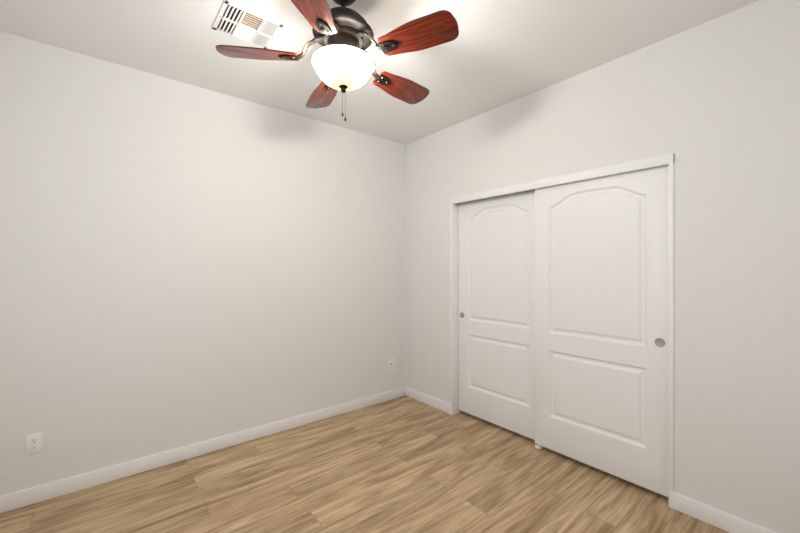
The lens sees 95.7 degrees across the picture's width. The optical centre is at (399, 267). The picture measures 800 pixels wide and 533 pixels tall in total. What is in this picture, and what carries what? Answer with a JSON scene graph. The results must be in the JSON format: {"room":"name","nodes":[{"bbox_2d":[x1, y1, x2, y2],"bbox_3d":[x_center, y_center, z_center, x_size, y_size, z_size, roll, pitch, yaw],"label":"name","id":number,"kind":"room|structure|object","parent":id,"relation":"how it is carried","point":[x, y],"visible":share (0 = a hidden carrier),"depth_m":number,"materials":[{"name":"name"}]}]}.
{"room":"empty bedroom","nodes":[
{"label":"empty bedroom","id":0,"kind":"room"},
{"bbox_2d":[0,31,404,495],"bbox_3d":[-1.323,0.022,2.928,3.736,2.740,0.140,0,0,-39],"label":"wall","id":1,"kind":"structure","parent":0,"point":[182,264],"depth_m":2.58,"materials":[{"name":"white paint"}]},
{"bbox_2d":[26,432,42,454],"bbox_3d":[-2.165,1.038,2.144,0.070,0.116,0.008,0,0,-39],"label":"electrical outlet","id":2,"kind":"object","parent":1,"relation":"attached to","point":[34,442],"visible":1,"depth_m":2.14,"materials":[{"name":"white plastic"}]},
{"bbox_2d":[0,387,404,512],"bbox_3d":[-1.274,1.345,2.868,3.456,0.095,0.013,0,0,-39],"label":"baseboard","id":3,"kind":"structure","parent":1,"relation":"attached to","point":[25,497],"depth_m":2.57,"materials":[{"name":"white wood"}]},
{"bbox_2d":[388,358,393,369],"bbox_3d":[-0.091,1.018,3.834,0.070,0.116,0.014,0,0,-39],"label":"electrical outlet","id":4,"kind":"object","parent":1,"relation":"attached to","point":[390,363],"visible":1,"depth_m":3.83,"materials":[{"name":"white plastic"}]},
{"bbox_2d":[0,395,728,532],"bbox_3d":[-0.208,1.442,1.563,3.736,0.100,3.664,0,0,-39],"label":"floor","id":5,"kind":"structure","parent":0,"point":[405,464],"depth_m":2.27,"materials":[{"name":"brown wood"}]},
{"bbox_2d":[535,444,543,449],"bbox_3d":[1.090,1.377,2.811,0.102,0.030,0.036,0,0,-39],"label":"floor guide","id":6,"kind":"object","parent":5,"relation":"on","point":[538,447],"visible":0.48,"depth_m":2.79,"materials":[{"name":"white plastic"}]},
{"bbox_2d":[0,0,758,144],"bbox_3d":[-0.208,-1.398,1.563,3.736,0.100,3.664,0,0,-39],"label":"ceiling","id":7,"kind":"structure","parent":0,"point":[494,54],"depth_m":2.18,"materials":[{"name":"white paint"}]},
{"bbox_2d":[212,0,283,48],"bbox_3d":[-0.850,-1.341,2.020,0.304,0.013,0.280,0,0,-39],"label":"ceiling vent","id":8,"kind":"object","parent":7,"relation":"in","point":[243,24],"visible":0.98,"depth_m":2.00,"materials":[{"name":"white metal"}]},
{"bbox_2d":[216,0,458,121],"bbox_3d":[-0.257,-1.030,1.788,1.088,0.636,1.109,0,0,-39],"label":"ceiling fan","id":9,"kind":"object","parent":7,"relation":"hanging from","point":[342,59],"visible":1,"depth_m":1.67,"materials":[{"name":"brown wood"}]},
{"bbox_2d":[405,0,799,532],"bbox_3d":[1.229,0.022,2.647,0.140,2.740,3.524,0,0,-39],"label":"wall","id":10,"kind":"structure","parent":0,"point":[713,105],"depth_m":1.98,"materials":[{"name":"white paint"}]},
{"bbox_2d":[405,387,451,414],"bbox_3d":[0.277,1.345,3.690,0.013,0.095,0.677,0,0,-39],"label":"baseboard","id":11,"kind":"structure","parent":10,"relation":"attached to","point":[430,401],"depth_m":3.65,"materials":[{"name":"white wood"}]},
{"bbox_2d":[459,191,534,439],"bbox_3d":[0.848,0.362,3.143,0.038,1.990,0.871,0,0,-39],"label":"closet door","id":12,"kind":"structure","parent":10,"relation":"in","point":[496,311],"depth_m":3.12,"materials":[{"name":"white wood"}]},
{"bbox_2d":[450,153,673,506],"bbox_3d":[1.086,0.363,2.812,0.152,2.057,1.740,0,0,-39],"label":"trim","id":13,"kind":"structure","parent":10,"relation":"attached to","point":[642,164],"depth_m":2.62,"materials":[{"name":"painted wood"},{"name":"white paint"}]},
{"bbox_2d":[535,165,668,496],"bbox_3d":[1.329,0.362,2.480,0.038,1.990,0.865,0,0,-39],"label":"closet door","id":14,"kind":"structure","parent":10,"relation":"in","point":[602,323],"depth_m":2.41,"materials":[{"name":"white wood"}]},
{"bbox_2d":[670,492,775,532],"bbox_3d":[1.884,1.345,1.724,0.013,0.095,0.986,0,0,-39],"label":"baseboard","id":15,"kind":"structure","parent":10,"relation":"attached to","point":[724,521],"depth_m":1.95,"materials":[{"name":"white wood"}]}
]}

